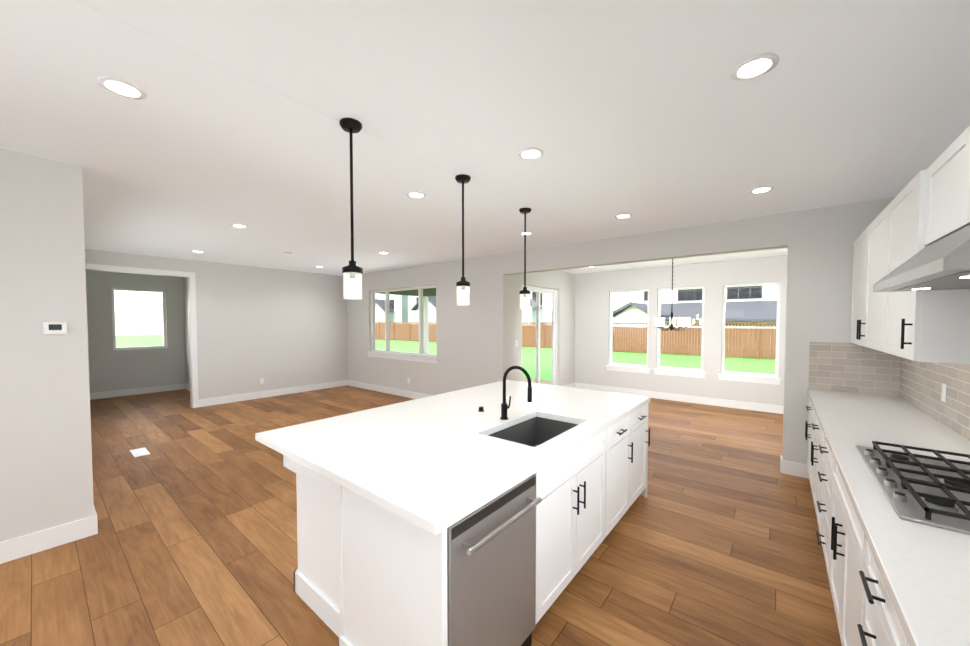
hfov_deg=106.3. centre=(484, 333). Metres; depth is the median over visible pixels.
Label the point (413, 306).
house
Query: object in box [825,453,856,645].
base cabinet
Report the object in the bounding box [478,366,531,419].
faucet
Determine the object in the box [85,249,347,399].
wall
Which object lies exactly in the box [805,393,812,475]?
base cabinet
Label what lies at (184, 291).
wall
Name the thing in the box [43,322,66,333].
thermostat
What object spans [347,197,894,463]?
wall
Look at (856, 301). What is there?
upper cabinet
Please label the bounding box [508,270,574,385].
wall
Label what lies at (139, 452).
floor vent
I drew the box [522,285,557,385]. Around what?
sliding glass door
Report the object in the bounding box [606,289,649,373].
nook window
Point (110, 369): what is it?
wall
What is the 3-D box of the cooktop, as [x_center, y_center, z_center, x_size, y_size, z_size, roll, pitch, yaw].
[1.937,0.616,1.478,0.500,0.052,0.940,1,2,39]
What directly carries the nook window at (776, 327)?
in the wall at (592, 319)
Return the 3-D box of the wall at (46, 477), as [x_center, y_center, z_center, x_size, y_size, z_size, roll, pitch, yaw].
[-4.412,0.201,1.021,0.150,2.740,4.140,1,2,39]
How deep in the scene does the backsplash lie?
3.33 m
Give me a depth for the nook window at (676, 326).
7.37 m
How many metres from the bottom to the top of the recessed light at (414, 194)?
0.006 m
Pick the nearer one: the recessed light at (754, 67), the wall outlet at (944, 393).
the recessed light at (754, 67)
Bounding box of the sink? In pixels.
[488,417,578,446]
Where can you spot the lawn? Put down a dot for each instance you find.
(685, 360)
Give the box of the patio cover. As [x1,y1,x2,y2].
[379,288,435,353]
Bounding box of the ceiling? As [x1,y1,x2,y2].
[0,0,969,275]
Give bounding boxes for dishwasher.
[447,474,541,645]
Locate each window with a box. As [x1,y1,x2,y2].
[111,288,166,349]
[367,285,437,363]
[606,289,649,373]
[653,286,705,377]
[717,282,781,384]
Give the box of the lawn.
[116,334,774,380]
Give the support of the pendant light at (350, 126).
hanging from the ceiling
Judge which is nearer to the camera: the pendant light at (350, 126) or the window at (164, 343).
the pendant light at (350, 126)
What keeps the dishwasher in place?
in the kitchen island
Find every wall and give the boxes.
[0,149,63,541]
[52,160,93,523]
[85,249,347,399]
[85,270,184,392]
[181,277,189,383]
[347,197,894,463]
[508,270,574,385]
[575,256,787,405]
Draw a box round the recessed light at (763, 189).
[749,186,773,193]
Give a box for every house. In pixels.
[375,293,407,323]
[408,296,435,323]
[522,292,551,324]
[640,285,776,349]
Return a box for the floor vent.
[130,447,149,456]
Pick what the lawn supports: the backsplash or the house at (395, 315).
the house at (395, 315)
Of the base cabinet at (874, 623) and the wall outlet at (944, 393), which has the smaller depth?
the base cabinet at (874, 623)
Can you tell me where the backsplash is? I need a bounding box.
[808,342,969,440]
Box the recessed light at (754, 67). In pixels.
[731,53,778,80]
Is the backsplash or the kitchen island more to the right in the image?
the backsplash
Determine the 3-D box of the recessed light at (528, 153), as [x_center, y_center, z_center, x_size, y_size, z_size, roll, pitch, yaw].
[0.311,-1.211,2.452,0.170,0.006,0.172,1,2,39]
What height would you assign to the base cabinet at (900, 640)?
0.876 m
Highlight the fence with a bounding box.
[375,322,775,359]
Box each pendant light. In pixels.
[339,118,362,299]
[455,174,470,305]
[519,208,530,308]
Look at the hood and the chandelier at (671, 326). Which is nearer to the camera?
the hood
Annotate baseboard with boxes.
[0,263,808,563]
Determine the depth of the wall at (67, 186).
2.65 m
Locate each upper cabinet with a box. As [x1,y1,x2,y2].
[850,233,861,344]
[858,225,877,349]
[866,125,969,296]
[878,293,969,363]
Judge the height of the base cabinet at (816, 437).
0.876 m
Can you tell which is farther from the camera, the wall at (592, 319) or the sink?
the wall at (592, 319)
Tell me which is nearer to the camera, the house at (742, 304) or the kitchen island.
the kitchen island
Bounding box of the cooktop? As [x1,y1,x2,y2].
[855,441,969,534]
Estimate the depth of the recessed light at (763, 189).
3.12 m
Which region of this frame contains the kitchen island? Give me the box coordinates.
[283,402,649,645]
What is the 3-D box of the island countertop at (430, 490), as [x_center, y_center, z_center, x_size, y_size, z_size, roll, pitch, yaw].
[0.463,0.631,2.455,0.540,0.040,2.690,1,2,39]
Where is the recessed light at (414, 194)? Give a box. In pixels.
[407,191,425,198]
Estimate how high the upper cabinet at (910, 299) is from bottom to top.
0.970 m
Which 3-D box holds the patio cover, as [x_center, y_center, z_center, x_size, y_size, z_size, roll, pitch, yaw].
[-0.918,0.022,9.195,5.030,2.620,2.945,1,2,39]
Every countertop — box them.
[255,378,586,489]
[347,390,650,537]
[807,389,969,645]
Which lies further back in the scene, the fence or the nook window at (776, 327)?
the fence
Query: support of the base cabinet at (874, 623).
on the floor
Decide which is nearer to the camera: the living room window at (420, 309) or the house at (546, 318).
the living room window at (420, 309)
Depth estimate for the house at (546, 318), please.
35.42 m
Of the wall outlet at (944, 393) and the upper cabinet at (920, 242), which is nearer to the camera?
the upper cabinet at (920, 242)
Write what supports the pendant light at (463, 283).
hanging from the ceiling
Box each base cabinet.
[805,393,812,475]
[809,413,820,536]
[817,433,828,557]
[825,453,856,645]
[853,525,896,645]
[897,625,908,645]
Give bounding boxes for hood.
[873,225,969,291]
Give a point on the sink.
(530, 431)
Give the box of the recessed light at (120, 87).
[97,76,146,99]
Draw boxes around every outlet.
[941,383,946,402]
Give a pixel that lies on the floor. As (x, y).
(710, 539)
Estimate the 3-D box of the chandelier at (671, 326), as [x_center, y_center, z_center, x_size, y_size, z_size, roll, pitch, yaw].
[3.055,-0.680,5.949,0.530,1.290,0.527,1,2,39]
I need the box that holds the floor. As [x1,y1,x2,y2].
[0,378,841,645]
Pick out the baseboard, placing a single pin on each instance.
(29, 544)
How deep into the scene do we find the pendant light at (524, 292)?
3.69 m
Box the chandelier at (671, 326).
[655,259,690,330]
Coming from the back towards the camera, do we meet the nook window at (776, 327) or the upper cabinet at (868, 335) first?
the nook window at (776, 327)
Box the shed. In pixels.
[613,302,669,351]
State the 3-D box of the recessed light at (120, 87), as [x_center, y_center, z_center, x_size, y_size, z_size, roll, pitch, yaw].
[-1.757,-1.190,1.764,0.178,0.006,0.169,1,2,39]
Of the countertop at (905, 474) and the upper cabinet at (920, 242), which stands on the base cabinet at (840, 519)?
the countertop at (905, 474)
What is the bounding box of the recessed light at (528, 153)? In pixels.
[518,148,543,159]
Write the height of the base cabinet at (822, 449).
0.876 m

